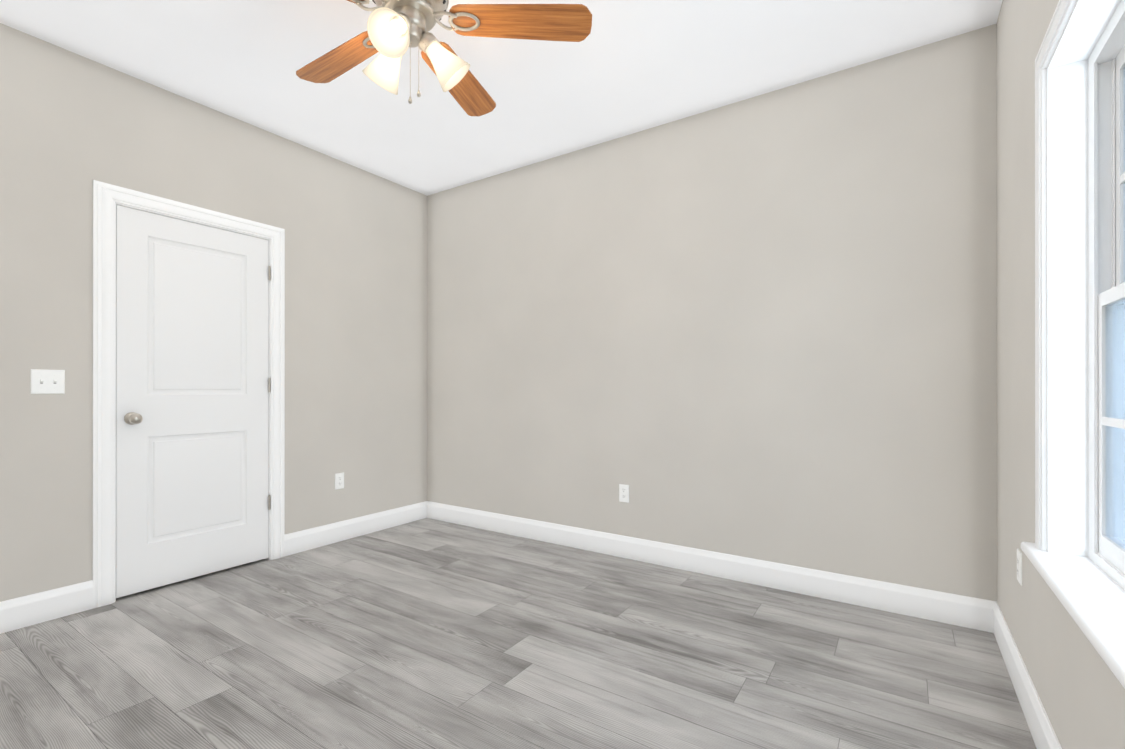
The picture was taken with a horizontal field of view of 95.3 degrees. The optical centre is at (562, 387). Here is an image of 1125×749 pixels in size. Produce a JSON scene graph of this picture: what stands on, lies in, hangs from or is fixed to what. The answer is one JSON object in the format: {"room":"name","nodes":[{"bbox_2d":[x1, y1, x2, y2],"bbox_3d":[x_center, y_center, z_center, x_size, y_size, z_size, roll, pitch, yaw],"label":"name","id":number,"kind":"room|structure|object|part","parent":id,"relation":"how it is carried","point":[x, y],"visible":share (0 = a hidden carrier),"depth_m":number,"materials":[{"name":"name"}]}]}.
{"room":"empty bedroom","nodes":[
{"label":"empty bedroom","id":0,"kind":"room"},
{"bbox_2d":[0,23,427,601],"bbox_3d":[-2.192,-0.270,2.914,0.120,2.740,3.570,0,0,34],"label":"wall","id":1,"kind":"structure","parent":0,"point":[356,239],"depth_m":2.88,"materials":[{"name":"beige paint"}]},
{"bbox_2d":[0,580,92,633],"bbox_3d":[-2.726,1.030,1.987,0.015,0.140,1.376,0,0,34],"label":"baseboard","id":2,"kind":"structure","parent":1,"relation":"attached to","point":[24,611],"depth_m":2.41,"materials":[{"name":"white wood"}]},
{"bbox_2d":[31,369,64,393],"bbox_3d":[-2.432,-0.030,2.425,0.019,0.115,0.116,0,0,34],"label":"switch plate","id":3,"kind":"object","parent":1,"relation":"attached to","point":[43,381],"visible":1,"depth_m":2.42,"materials":[{"name":"white plastic"}]},
{"bbox_2d":[92,180,284,607],"bbox_3d":[-2.131,0.030,2.988,0.139,2.140,0.950,0,0,34],"label":"door frame","id":4,"kind":"structure","parent":1,"relation":"attached to","point":[106,197],"depth_m":2.62,"materials":[{"name":"white wood"}]},
{"bbox_2d":[116,205,270,597],"bbox_3d":[-2.098,0.070,2.971,0.049,2.030,0.770,0,0,34],"label":"door","id":5,"kind":"structure","parent":1,"relation":"in","point":[192,377],"depth_m":2.92,"materials":[{"name":"white wood"}]},
{"bbox_2d":[124,412,142,424],"bbox_3d":[-2.281,0.160,2.707,0.182,0.067,0.067,0,0,34],"label":"door knob","id":6,"kind":"object","parent":5,"relation":"attached to","point":[131,418],"depth_m":2.67,"materials":[{"name":"silver metal"}]},
{"bbox_3d":[-1.885,-0.002,3.284,0.041,1.559,0.012,0,0,34],"label":"door hinges","id":7,"kind":"part","parent":5,"relation":"part of","materials":[{"name":"silver metal"}]},
{"bbox_2d":[335,472,343,489],"bbox_3d":[-1.602,0.669,3.686,0.007,0.114,0.070,0,0,34],"label":"electrical outlet","id":8,"kind":"object","parent":1,"relation":"attached to","point":[339,480],"visible":1,"depth_m":3.68,"materials":[{"name":"white plastic"}]},
{"bbox_2d":[284,501,427,555],"bbox_3d":[-1.493,1.031,3.845,0.015,0.140,1.184,0,0,34],"label":"baseboard","id":9,"kind":"structure","parent":1,"relation":"attached to","point":[304,540],"depth_m":3.75,"materials":[{"name":"white wood"}]},
{"bbox_2d":[0,0,1001,195],"bbox_3d":[-1.067,-1.690,2.168,5.280,0.100,3.810,0,0,34],"label":"ceiling","id":10,"kind":"structure","parent":0,"point":[625,68],"depth_m":2.58,"materials":[{"name":"white paint"}]},
{"bbox_2d":[296,0,591,115],"bbox_3d":[-0.605,-1.339,1.905,1.233,0.602,1.293,0,0,34],"label":"fan","id":11,"kind":"object","parent":10,"relation":"hanging from","point":[396,29],"visible":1,"depth_m":1.90,"materials":[{"name":"brown wood"}]},
{"label":"blade","id":12,"kind":"part","parent":11,"relation":"part of","materials":[{"name":"brown wood"}]},
{"bbox_3d":[-0.660,-1.228,1.945,0.141,0.146,0.141,2,43,-53],"label":"lamp shade","id":13,"kind":"part","parent":11,"relation":"part of","materials":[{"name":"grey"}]},
{"bbox_3d":[-0.573,-1.228,1.752,0.141,0.146,0.141,20,-47,-14],"label":"lamp shade","id":14,"kind":"part","parent":11,"relation":"part of","materials":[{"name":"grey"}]},
{"bbox_3d":[-0.569,-1.242,1.764,0.054,0.076,0.071,0,0,34],"label":"bulb","id":15,"kind":"part","parent":11,"relation":"part of","materials":[{"name":"white glass"}]},
{"bbox_3d":[-0.561,-1.446,1.874,0.283,0.388,0.283,0,0,34],"label":"motor","id":16,"kind":"part","parent":11,"relation":"part of","materials":[{"name":"silver metal"}]},
{"bbox_3d":[-0.450,-1.228,1.925,0.141,0.146,0.141,-38,17,14],"label":"lamp shade","id":17,"kind":"part","parent":11,"relation":"part of","materials":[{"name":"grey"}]},
{"bbox_3d":[-0.450,-1.349,2.267,0.150,0.006,0.525,-12,-3,15],"label":"blade","id":18,"kind":"part","parent":11,"relation":"part of","materials":[{"name":"brown wood"}]},
{"bbox_3d":[-0.154,-1.349,1.890,0.525,0.006,0.150,0,-12,-2],"label":"blade","id":19,"kind":"part","parent":11,"relation":"part of","materials":[{"name":"brown wood"}]},
{"bbox_2d":[0,518,1036,748],"bbox_3d":[-1.067,1.130,2.166,5.280,0.060,3.810,0,0,34],"label":"floor","id":20,"kind":"structure","parent":0,"point":[426,633],"depth_m":2.05,"materials":[{"name":"grey wood"}]},
{"bbox_2d":[428,25,991,600],"bbox_3d":[0.466,-0.269,3.364,4.050,2.740,0.120,0,0,34],"label":"wall","id":21,"kind":"structure","parent":0,"point":[792,324],"depth_m":2.89,"materials":[{"name":"beige paint"}]},
{"bbox_2d":[619,484,628,502],"bbox_3d":[0.400,0.685,3.331,0.070,0.114,0.007,0,0,34],"label":"electrical outlet","id":22,"kind":"object","parent":21,"relation":"attached to","point":[623,492],"visible":1,"depth_m":3.33,"materials":[{"name":"white plastic"}]},
{"bbox_2d":[428,501,987,631],"bbox_3d":[0.395,1.031,3.330,3.730,0.140,0.014,0,0,34],"label":"baseboard","id":23,"kind":"structure","parent":21,"relation":"attached to","point":[848,589],"depth_m":2.89,"materials":[{"name":"white wood"}]},
{"bbox_2d":[992,0,1124,748],"bbox_3d":[1.050,-0.271,0.763,0.200,2.740,3.570,0,0,34],"label":"wall","id":24,"kind":"structure","parent":0,"point":[1083,701],"depth_m":1.81,"materials":[{"name":"beige paint"}]},
{"bbox_2d":[1017,548,1021,585],"bbox_3d":[1.646,0.644,1.848,0.007,0.114,0.070,0,0,34],"label":"electrical outlet","id":25,"kind":"object","parent":24,"relation":"attached to","point":[1019,566],"visible":1,"depth_m":1.83,"materials":[{"name":"white plastic"}]},
{"bbox_2d":[988,600,1061,748],"bbox_3d":[0.960,1.029,0.821,0.015,0.140,3.510,0,0,34],"label":"baseboard","id":26,"kind":"structure","parent":24,"relation":"attached to","point":[1043,734],"depth_m":1.75,"materials":[{"name":"white wood"}]},
{"bbox_2d":[1021,542,1124,688],"bbox_3d":[1.185,0.494,1.111,0.130,0.030,1.102,0,0,34],"label":"window sill","id":27,"kind":"structure","parent":24,"relation":"attached to","point":[1088,592],"depth_m":1.17,"materials":[{"name":"white wood"}]},
{"bbox_2d":[1035,0,1124,589],"bbox_3d":[1.229,-0.268,1.082,0.184,1.493,1.066,0,0,34],"label":"window","id":28,"kind":"structure","parent":24,"relation":"in","point":[1110,44],"depth_m":1.45,"materials":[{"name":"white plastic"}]},
{"bbox_3d":[1.257,0.097,1.063,0.028,0.707,0.816,0,0,34],"label":"window sash","id":29,"kind":"part","parent":28,"relation":"part of","materials":[{"name":"white plastic"}]},
{"bbox_3d":[1.257,0.088,1.063,0.016,0.624,0.744,0,0,34],"label":"sash glass","id":30,"kind":"part","parent":28,"relation":"part of","materials":[{"name":"clear glass"}]},
{"bbox_3d":[1.286,-0.556,1.044,0.028,0.671,0.816,0,0,34],"label":"window sash","id":31,"kind":"part","parent":28,"relation":"part of","materials":[{"name":"white plastic"}]},
{"bbox_3d":[1.286,-0.551,1.044,0.016,0.598,0.744,0,0,34],"label":"sash glass","id":32,"kind":"part","parent":28,"relation":"part of","materials":[{"name":"clear glass"}]}
]}

